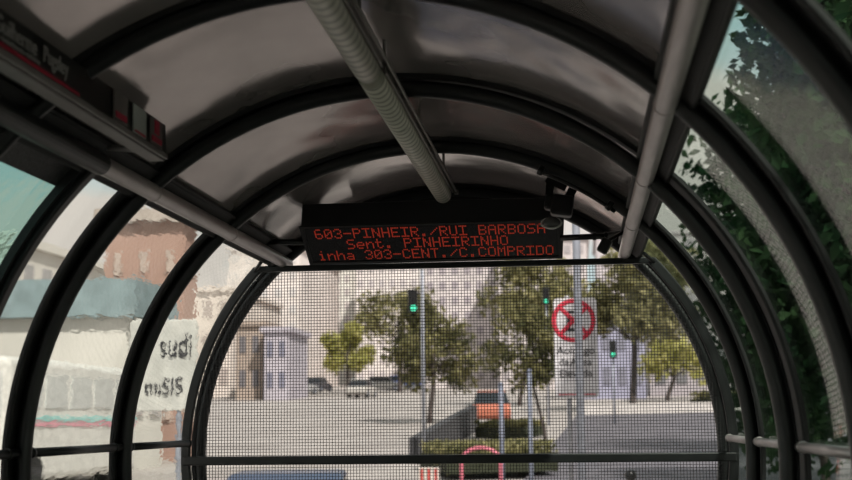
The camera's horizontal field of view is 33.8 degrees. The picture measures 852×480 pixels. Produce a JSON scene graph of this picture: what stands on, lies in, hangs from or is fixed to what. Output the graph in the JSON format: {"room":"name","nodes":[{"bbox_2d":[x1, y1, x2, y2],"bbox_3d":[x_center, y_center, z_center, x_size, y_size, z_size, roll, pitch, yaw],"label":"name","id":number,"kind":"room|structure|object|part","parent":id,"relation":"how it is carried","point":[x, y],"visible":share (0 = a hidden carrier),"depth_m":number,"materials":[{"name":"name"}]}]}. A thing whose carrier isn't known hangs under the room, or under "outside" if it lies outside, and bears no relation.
{"room":"bus station shelter","nodes":[
{"label":"bus station shelter","id":0,"kind":"room"},
{"bbox_2d":[0,0,669,245],"bbox_3d":[-0.354,-0.700,2.775,1.848,0.359,9.170,-1,-7,6],"label":"ceiling","id":1,"kind":"structure","parent":0,"point":[191,80],"depth_m":4.66,"materials":[{"name":"grey metal"}]},
{"bbox_2d":[0,8,167,161],"bbox_3d":[-1.108,-0.497,3.187,0.218,0.121,3.520,-1,-7,6],"label":"station sign","id":2,"kind":"object","parent":1,"relation":"hanging from","point":[26,58],"visible":1,"depth_m":3.78,"materials":[{"name":"black plastic"}]},
{"bbox_3d":[-0.900,-0.386,4.124,0.004,0.086,0.125,-1,-7,6],"label":"map panel","id":3,"kind":"part","parent":2,"relation":"part of","materials":[{"name":"black plastic"}]},
{"bbox_3d":[-0.880,-0.364,4.301,0.004,0.086,0.125,-1,-7,6],"label":"map panel","id":4,"kind":"part","parent":2,"relation":"part of","materials":[{"name":"grey plastic"}]},
{"bbox_3d":[-0.862,-0.342,4.469,0.004,0.086,0.125,-1,-7,6],"label":"map panel","id":5,"kind":"part","parent":2,"relation":"part of","materials":[{"name":"plastic"}]},
{"bbox_2d":[306,0,382,83],"bbox_3d":[-0.310,-0.732,3.109,0.095,0.198,2.480,-1,-7,6],"label":"lamp","id":6,"kind":"object","parent":1,"relation":"hanging from","point":[341,20],"visible":0.96,"depth_m":3.85,"materials":[{"name":"metal"}]},
{"bbox_2d":[359,39,452,202],"bbox_3d":[-0.043,-0.420,5.545,0.095,0.198,2.380,-1,-7,6],"label":"lamp","id":7,"kind":"object","parent":1,"relation":"hanging from","point":[384,93],"visible":0.79,"depth_m":5.11,"materials":[{"name":"ribbed translucent plastic"},{"name":"glass"},{"name":"painted metal"}]},
{"bbox_2d":[352,0,457,193],"bbox_3d":[-0.104,-0.524,4.457,0.018,0.025,4.635,-1,-7,6],"label":"power cable","id":8,"kind":"object","parent":7,"relation":"attached to","point":[355,2],"visible":1,"depth_m":4.57,"materials":[{"name":"metal"}]},
{"bbox_2d":[266,198,623,264],"bbox_3d":[0.035,-0.038,6.829,1.904,0.266,0.313,-1,-7,6],"label":"led display","id":9,"kind":"object","parent":1,"relation":"hanging from","point":[479,229],"visible":0.98,"depth_m":6.75,"materials":[{"name":"black plastic"}]},
{"bbox_3d":[-0.717,0.010,6.872,0.240,0.034,0.028,-1,-7,6],"label":"support arm","id":10,"kind":"part","parent":9,"relation":"part of","materials":[{"name":"black metal"}]},
{"bbox_3d":[0.753,-0.014,6.714,0.220,0.032,0.028,-1,-7,6],"label":"support arm","id":11,"kind":"part","parent":9,"relation":"part of","materials":[{"name":"black plastic"}]},
{"bbox_2d":[597,231,622,254],"bbox_3d":[0.857,0.013,6.550,0.079,0.122,0.184,-5,-8,29],"label":"sensor","id":12,"kind":"object","parent":9,"relation":"attached to","point":[605,244],"visible":1,"depth_m":6.47,"materials":[{"name":"black plastic"}]},
{"bbox_2d":[541,177,576,229],"bbox_3d":[0.580,-0.202,6.137,0.162,0.314,0.213,-1,-7,6],"label":"security camera","id":13,"kind":"object","parent":1,"relation":"attached to","point":[559,205],"visible":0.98,"depth_m":6.15,"materials":[{"name":"black plastic"}]},
{"bbox_2d":[183,252,738,479],"bbox_3d":[0.136,1.101,6.954,2.800,2.043,0.132,-1,-7,6],"label":"mesh screen","id":14,"kind":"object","parent":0,"point":[732,456],"depth_m":7.06,"materials":[{"name":"black paint"}]},
{"bbox_2d":[0,74,292,266],"bbox_3d":[-1.249,-0.479,2.845,0.124,0.123,9.180,-1,-7,6],"label":"rib","id":15,"kind":"structure","parent":14,"relation":"attached to","point":[130,175],"depth_m":5.01,"materials":[{"name":"metal"}]},
{"bbox_2d":[192,184,728,479],"bbox_3d":[0.154,0.917,7.167,2.754,2.432,0.064,-1,-7,6],"label":"rib","id":16,"kind":"structure","parent":14,"relation":"attached to","point":[465,191],"depth_m":7.27,"materials":[{"name":"black paint"}]},
{"bbox_2d":[618,0,738,258],"bbox_3d":[0.546,-0.524,2.654,0.124,0.123,9.180,-1,-7,6],"label":"rib","id":17,"kind":"structure","parent":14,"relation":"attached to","point":[695,31],"depth_m":3.53,"materials":[{"name":"metal"}]},
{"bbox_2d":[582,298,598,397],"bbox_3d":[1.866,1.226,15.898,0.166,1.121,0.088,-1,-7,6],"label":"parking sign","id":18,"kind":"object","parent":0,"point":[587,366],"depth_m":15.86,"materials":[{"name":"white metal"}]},
{"bbox_3d":[1.701,1.223,15.886,0.491,1.132,0.006,-1,-7,6],"label":"plate","id":19,"kind":"part","parent":18,"relation":"part of","materials":[{"name":"white metal"}]},
{"bbox_3d":[-0.324,1.583,2.520,1.700,0.080,9.300,-1,-7,6],"label":"floor","id":20,"kind":"structure","parent":0,"visible":0},
{"bbox_2d":[0,73,811,479],"bbox_3d":[-0.101,0.619,4.840,2.754,2.432,0.200,-1,-7,6],"label":"rib","id":21,"kind":"structure","parent":20,"relation":"on","point":[763,323],"depth_m":4.93,"materials":[{"name":"black paint"}]},
{"bbox_2d":[0,0,851,472],"bbox_3d":[-0.226,0.473,3.702,2.754,2.432,0.200,-1,-7,6],"label":"rib","id":22,"kind":"structure","parent":20,"relation":"on","point":[825,289],"depth_m":3.70,"materials":[{"name":"black paint"}]},
{"bbox_2d":[109,137,765,479],"bbox_3d":[0.022,0.762,5.958,2.754,2.432,0.200,-1,-7,6],"label":"rib","id":23,"kind":"structure","parent":20,"relation":"on","point":[148,332],"depth_m":6.05,"materials":[{"name":"black paint"}]},
{"bbox_2d":[536,165,615,212],"bbox_3d":[0.639,-0.217,5.964,0.336,0.216,0.032,-1,-7,6],"label":"cable conduit","id":24,"kind":"object","parent":23,"relation":"attached to","point":[608,206],"visible":1,"depth_m":5.96,"materials":[{"name":"black plastic"}]},
{"bbox_2d":[736,0,851,131],"bbox_3d":[-0.348,0.330,2.584,2.754,2.432,0.200,-1,-7,6],"label":"rib","id":25,"kind":"structure","parent":20,"relation":"on","point":[803,28],"depth_m":2.53,"materials":[{"name":"black paint"}]},
{"bbox_3d":[-1.376,1.367,2.623,0.338,0.415,9.180,-1,-7,6],"label":"wall","id":26,"kind":"structure","parent":0,"visible":0},
{"bbox_2d":[0,141,70,263],"bbox_3d":[-1.340,0.514,4.146,0.461,1.680,0.636,-1,-7,6],"label":"window","id":27,"kind":"structure","parent":26,"relation":"in","point":[27,176],"depth_m":4.34,"materials":[{"name":"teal glass"}]},
{"bbox_2d":[0,96,110,316],"bbox_3d":[-1.407,0.581,3.029,0.532,2.064,2.935,-1,-7,6],"label":"rib","id":28,"kind":"structure","parent":26,"relation":"attached to","point":[14,118],"depth_m":4.48,"materials":[{"name":"black paint"}]},
{"bbox_2d":[0,179,116,474],"bbox_3d":[-1.278,0.587,4.715,0.461,1.680,0.502,-1,-7,6],"label":"window","id":29,"kind":"structure","parent":26,"relation":"in","point":[17,316],"depth_m":4.83,"materials":[{"name":"clear glass"}]},
{"bbox_2d":[0,439,191,459],"bbox_3d":[-1.692,0.468,2.702,0.041,0.041,8.980,-1,-7,6],"label":"rib","id":30,"kind":"structure","parent":26,"relation":"attached to","point":[7,453],"depth_m":5.64,"materials":[{"name":"black paint"}]},
{"bbox_2d":[31,205,201,479],"bbox_3d":[-1.189,0.691,5.525,0.461,1.680,1.126,-1,-7,6],"label":"window","id":31,"kind":"structure","parent":26,"relation":"in","point":[92,346],"depth_m":5.59,"materials":[{"name":"clear glass"}]},
{"bbox_2d":[132,243,267,479],"bbox_3d":[-1.061,0.840,6.689,0.461,1.680,1.218,-1,-7,6],"label":"window","id":32,"kind":"structure","parent":26,"relation":"in","point":[178,351],"depth_m":6.74,"materials":[{"name":"clear glass"}]},
{"bbox_3d":[0.714,1.315,2.400,0.338,0.415,9.180,-1,-7,6],"label":"wall","id":33,"kind":"structure","parent":0,"visible":0},
{"bbox_2d":[725,434,850,459],"bbox_3d":[0.995,0.401,2.415,0.041,0.041,8.980,-1,-7,6],"label":"rib","id":34,"kind":"structure","parent":33,"relation":"attached to","point":[802,447],"depth_m":4.42,"materials":[{"name":"metal"}]},
{"label":"outside","id":35,"kind":"structure","parent":0,"visible":0},
{"bbox_2d":[207,384,693,479],"bbox_3d":[19.328,17.510,183.249,320.000,15.853,430.000,-1,-7,6],"label":"ground","id":36,"kind":"structure","parent":35,"point":[404,419],"depth_m":64.36,"materials":[{"name":"concrete"}]},
{"bbox_2d":[213,296,283,397],"bbox_3d":[-19.506,10.493,132.633,7.943,10.176,20.600,-1,-7,6],"label":"building","id":37,"kind":"structure","parent":36,"relation":"on","point":[231,351],"depth_m":122.79,"materials":[{"name":"beige concrete"}]},
{"bbox_2d":[236,320,283,399],"bbox_3d":[-13.701,10.372,115.785,2.715,6.797,8.600,-1,-7,6],"label":"building","id":38,"kind":"structure","parent":36,"relation":"on","point":[244,340],"depth_m":111.89,"materials":[{"name":"concrete"}]},
{"bbox_2d":[261,326,311,399],"bbox_3d":[-11.302,10.419,113.488,2.509,6.229,8.600,-1,-7,6],"label":"building","id":39,"kind":"structure","parent":36,"relation":"on","point":[285,326],"depth_m":109.80,"materials":[{"name":"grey concrete"}]},
{"bbox_2d":[226,469,346,479],"bbox_3d":[-1.550,3.392,16.166,1.700,1.451,4.096,0,-7,-2],"label":"car","id":40,"kind":"object","parent":36,"relation":"on","point":[255,474],"visible":0.56,"depth_m":15.12,"materials":[{"name":"blue paint"}]},
{"bbox_2d":[261,251,340,385],"bbox_3d":[-16.330,10.349,165.262,8.568,16.272,25.600,-1,-7,6],"label":"building","id":41,"kind":"structure","parent":36,"relation":"on","point":[331,279],"depth_m":161.23,"materials":[{"name":"beige concrete"}]},
{"bbox_2d":[309,382,318,392],"bbox_3d":[-11.659,13.551,129.556,1.700,1.461,4.096,-4,-8,26],"label":"car","id":42,"kind":"object","parent":36,"relation":"on","point":[309,382],"visible":0.03,"depth_m":130.01,"materials":[{"name":"silver paint"}]},
{"bbox_2d":[309,377,331,391],"bbox_3d":[-10.695,14.331,138.637,1.700,1.461,4.096,-3,-8,16],"label":"car","id":43,"kind":"object","parent":36,"relation":"on","point":[322,378],"visible":0.43,"depth_m":137.52,"materials":[{"name":"black paint"}]},
{"bbox_2d":[339,270,355,383],"bbox_3d":[-12.023,12.749,205.047,6.983,18.300,25.600,-1,-7,6],"label":"building","id":44,"kind":"structure","parent":36,"relation":"on","point":[345,313],"depth_m":192.85,"materials":[{"name":"beige concrete"}]},
{"bbox_2d":[319,320,376,394],"bbox_3d":[-6.936,10.549,125.551,5.195,6.834,4.053,-1,-7,6],"label":"street tree","id":45,"kind":"object","parent":36,"relation":"on","point":[351,335],"visible":0.81,"depth_m":125.22,"materials":[{"name":"green plant"}]},
{"bbox_2d":[346,379,376,396],"bbox_3d":[-5.202,12.065,113.743,1.700,1.461,4.096,-2,-8,11],"label":"car","id":46,"kind":"object","parent":36,"relation":"on","point":[351,379],"visible":0.46,"depth_m":112.11,"materials":[{"name":"beige paint"}]},
{"bbox_2d":[369,376,405,390],"bbox_3d":[-4.140,14.168,137.937,4.096,1.461,1.700,-1,-7,6],"label":"car","id":47,"kind":"object","parent":36,"relation":"on","point":[372,376],"visible":0.26,"depth_m":137.15,"materials":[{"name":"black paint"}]},
{"bbox_2d":[356,262,420,378],"bbox_3d":[-3.388,9.901,184.182,8.473,20.068,25.600,-1,-7,6],"label":"building","id":48,"kind":"structure","parent":36,"relation":"on","point":[387,289],"depth_m":171.99,"materials":[{"name":"beige concrete"}]},
{"bbox_2d":[352,287,445,391],"bbox_3d":[-2.721,9.390,133.112,9.536,10.271,7.738,-1,-7,6],"label":"street tree","id":49,"kind":"object","parent":36,"relation":"on","point":[380,302],"visible":0.38,"depth_m":132.90,"materials":[{"name":"green plant"}]},
{"bbox_2d":[388,376,420,388],"bbox_3d":[-2.452,14.573,142.859,4.096,1.461,1.700,-1,-7,6],"label":"car","id":50,"kind":"object","parent":36,"relation":"on","point":[413,384],"visible":0.16,"depth_m":142.18,"materials":[{"name":"paint"}]},
{"bbox_2d":[408,269,425,451],"bbox_3d":[-0.262,2.482,38.221,0.437,7.232,0.252,-1,-7,6],"label":"traffic light","id":51,"kind":"object","parent":36,"relation":"on","point":[422,274],"visible":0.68,"depth_m":38.20,"materials":[{"name":"black plastic"}]},
{"bbox_2d":[418,467,438,479],"bbox_3d":[0.055,4.353,23.773,0.360,0.970,0.045,-1,-7,6],"label":"barrier","id":52,"kind":"object","parent":36,"relation":"on","point":[421,476],"visible":0.78,"depth_m":23.80,"materials":[{"name":"white plastic"}]},
{"bbox_2d":[381,285,482,422],"bbox_3d":[0.424,5.259,64.310,4.359,6.433,4.711,3,-8,-24],"label":"street tree","id":53,"kind":"object","parent":36,"relation":"on","point":[444,367],"visible":0.63,"depth_m":64.06,"materials":[{"name":"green plant"}]},
{"bbox_2d":[409,405,476,454],"bbox_3d":[0.781,6.324,46.866,0.300,1.767,17.283,-2,-7,7],"label":"wall","id":54,"kind":"structure","parent":36,"relation":"on","point":[445,432],"depth_m":46.39,"materials":[{"name":"concrete"}]},
{"bbox_2d":[424,260,499,387],"bbox_3d":[4.911,10.408,160.388,8.647,14.436,20.600,-1,-7,6],"label":"building","id":55,"kind":"structure","parent":36,"relation":"on","point":[430,280],"depth_m":150.78,"materials":[{"name":"white concrete"}]},
{"bbox_2d":[460,446,502,479],"bbox_3d":[1.014,4.388,25.694,0.788,1.207,0.070,-1,-7,6],"label":"rail","id":56,"kind":"object","parent":36,"relation":"on","point":[483,447],"visible":0.4,"depth_m":25.72,"materials":[{"name":"red metal"}]},
{"bbox_2d":[421,438,558,474],"bbox_3d":[1.478,5.346,34.712,2.828,0.858,4.119,1,-7,-9],"label":"hedge","id":57,"kind":"object","parent":36,"relation":"on","point":[509,446],"visible":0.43,"depth_m":32.95,"materials":[{"name":"green plant"}]},
{"bbox_3d":[1.479,5.483,34.687,2.665,0.450,4.000,1,-7,-9],"label":"stem","id":58,"kind":"part","parent":57,"relation":"part of","materials":[{"name":"plant"}]},
{"bbox_2d":[473,390,510,418],"bbox_3d":[2.895,7.376,61.648,1.700,1.461,4.096,-1,-7,3],"label":"car","id":59,"kind":"object","parent":36,"relation":"on","point":[492,414],"visible":0.32,"depth_m":59.77,"materials":[{"name":"orange paint"}]},
{"bbox_2d":[498,382,504,479],"bbox_3d":[1.606,4.177,29.712,0.138,2.310,0.138,-1,-7,6],"label":"bollard post","id":60,"kind":"object","parent":36,"relation":"on","point":[501,397],"visible":0.51,"depth_m":29.72,"materials":[{"name":"grey metal"}]},
{"bbox_2d":[474,416,545,437],"bbox_3d":[3.087,6.834,50.934,2.295,0.815,1.714,5,-9,-35],"label":"hedge","id":61,"kind":"object","parent":36,"relation":"on","point":[521,425],"visible":0.58,"depth_m":50.36,"materials":[{"name":"green plant"}]},
{"bbox_3d":[3.075,6.967,50.919,2.111,0.418,1.500,5,-9,-35],"label":"stem","id":62,"kind":"part","parent":61,"relation":"part of","materials":[{"name":"plant"}]},
{"bbox_2d":[472,298,554,439],"bbox_3d":[3.217,4.473,48.164,3.342,5.071,3.172,-1,-7,6],"label":"street tree","id":63,"kind":"object","parent":36,"relation":"on","point":[541,345],"visible":0.63,"depth_m":47.89,"materials":[{"name":"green plant"}]},
{"bbox_2d":[527,369,533,479],"bbox_3d":[1.628,3.316,21.707,0.089,2.629,0.089,-1,-7,6],"label":"bollard post","id":64,"kind":"object","parent":36,"relation":"on","point":[531,468],"visible":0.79,"depth_m":21.75,"materials":[{"name":"metal"}]},
{"bbox_2d":[475,257,586,405],"bbox_3d":[6.604,5.405,87.189,7.147,9.942,7.333,-1,-7,6],"label":"street tree","id":65,"kind":"object","parent":36,"relation":"on","point":[516,275],"visible":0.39,"depth_m":86.06,"materials":[{"name":"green plant"}]},
{"bbox_2d":[498,240,588,388],"bbox_3d":[12.802,8.683,149.602,9.500,15.748,20.600,-1,-7,6],"label":"building","id":66,"kind":"structure","parent":36,"relation":"on","point":[584,244],"depth_m":140.00,"materials":[{"name":"beige concrete"}]},
{"bbox_2d":[542,287,549,425],"bbox_3d":[5.172,4.959,59.700,0.300,5.882,0.390,-1,-7,6],"label":"traffic light","id":67,"kind":"object","parent":36,"relation":"on","point":[544,299],"visible":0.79,"depth_m":59.84,"materials":[{"name":"black plastic"}]},
{"bbox_2d":[552,296,575,451],"bbox_3d":[1.573,1.517,15.893,0.248,1.748,0.088,-1,-7,6],"label":"parking sign","id":68,"kind":"object","parent":36,"relation":"on","point":[559,320],"depth_m":15.89,"materials":[{"name":"white metal"}]},
{"bbox_3d":[1.629,2.328,15.800,0.055,3.404,0.055,-1,-7,6],"label":"post","id":69,"kind":"part","parent":68,"relation":"part of","materials":[{"name":"grey metal"}]},
{"bbox_2d":[572,224,585,479],"bbox_3d":[1.504,-0.138,14.050,0.179,7.850,0.179,-1,-7,6],"label":"lamp post","id":70,"kind":"object","parent":36,"relation":"on","point":[575,229],"visible":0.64,"depth_m":13.87,"materials":[{"name":"grey metal"}]},
{"bbox_2d":[584,322,645,398],"bbox_3d":[13.573,8.862,101.323,4.932,6.312,5.600,-1,-7,6],"label":"building","id":71,"kind":"structure","parent":36,"relation":"on","point":[606,373],"depth_m":98.74,"materials":[{"name":"white concrete"}]},
{"bbox_2d":[624,469,635,479],"bbox_3d":[2.862,3.808,19.481,0.170,1.220,0.170,-1,-7,6],"label":"post","id":72,"kind":"object","parent":36,"relation":"on","point":[634,472],"visible":0.69,"depth_m":19.49,"materials":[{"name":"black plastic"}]},
{"bbox_2d":[592,230,725,306],"bbox_3d":[39.220,9.198,177.061,35.519,18.697,20.600,-1,-7,6],"label":"building","id":73,"kind":"structure","parent":36,"relation":"on","point":[599,269],"depth_m":169.03,"materials":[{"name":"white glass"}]},
{"bbox_2d":[637,331,705,400],"bbox_3d":[16.509,8.139,92.428,5.647,5.115,4.679,-1,-7,6],"label":"street tree","id":74,"kind":"object","parent":36,"relation":"on","point":[668,345],"visible":0.56,"depth_m":91.50,"materials":[{"name":"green plant"}]},
{"bbox_2d":[645,308,735,395],"bbox_3d":[22.861,9.364,110.888,11.527,7.067,14.600,-1,-7,6],"label":"building","id":75,"kind":"structure","parent":36,"relation":"on","point":[660,390],"depth_m":104.11,"materials":[{"name":"beige concrete"}]},
{"bbox_2d":[677,43,848,479],"bbox_3d":[5.006,0.663,18.633,2.936,7.475,3.021,2,-8,-20],"label":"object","id":76,"kind":"object","parent":36,"relation":"on","point":[712,193],"visible":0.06,"depth_m":18.57,"materials":[{"name":"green plant"}]},
{"bbox_2d":[721,0,851,479],"bbox_3d":[3.826,-0.206,12.758,2.300,7.801,2.484,-1,-7,6],"label":"street tree","id":77,"kind":"object","parent":36,"relation":"on","point":[809,158],"visible":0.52,"depth_m":12.30,"materials":[{"name":"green plant"}]},
{"bbox_2d":[798,0,851,404],"bbox_3d":[3.901,-0.214,6.672,4.152,6.255,4.007,-4,-8,24],"label":"street tree","id":78,"kind":"object","parent":36,"relation":"on","point":[841,10],"visible":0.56,"depth_m":7.32,"materials":[{"name":"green plant"}]},
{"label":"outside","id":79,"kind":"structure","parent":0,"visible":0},
{"bbox_2d":[524,412,851,479],"bbox_3d":[24.625,6.745,50.182,40.749,1.957,46.000,-1,-7,6],"label":"road","id":80,"kind":"structure","parent":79,"point":[844,473],"depth_m":43.10,"materials":[{"name":"grey asphalt"}]},
{"bbox_2d":[609,340,616,423],"bbox_3d":[7.950,6.036,59.258,0.300,3.571,0.390,-1,-7,6],"label":"traffic light","id":81,"kind":"object","parent":80,"relation":"on","point":[613,355],"visible":0.74,"depth_m":59.29,"materials":[{"name":"black plastic"}]},
{"bbox_2d":[566,239,712,403],"bbox_3d":[11.412,4.292,74.730,6.992,9.844,7.612,5,-9,-38],"label":"street tree","id":82,"kind":"object","parent":80,"relation":"on","point":[651,249],"visible":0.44,"depth_m":73.39,"materials":[{"name":"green plant"}]},
{"bbox_2d":[585,402,740,414],"bbox_3d":[13.343,8.462,70.565,12.112,0.717,0.283,1,-8,-13],"label":"wall","id":83,"kind":"structure","parent":80,"relation":"on","point":[629,408],"depth_m":69.90,"materials":[{"name":"beige concrete"}]},
{"bbox_2d":[689,390,736,401],"bbox_3d":[15.305,8.450,73.905,2.625,1.222,1.700,4,-9,-33],"label":"hedge","id":84,"kind":"object","parent":80,"relation":"on","point":[694,399],"visible":0.12,"depth_m":73.47,"materials":[{"name":"green plant"}]},
{"bbox_3d":[15.306,8.665,73.868,2.356,0.663,1.500,4,-9,-33],"label":"stem","id":85,"kind":"part","parent":84,"relation":"part of","materials":[{"name":"plant"}]}
]}

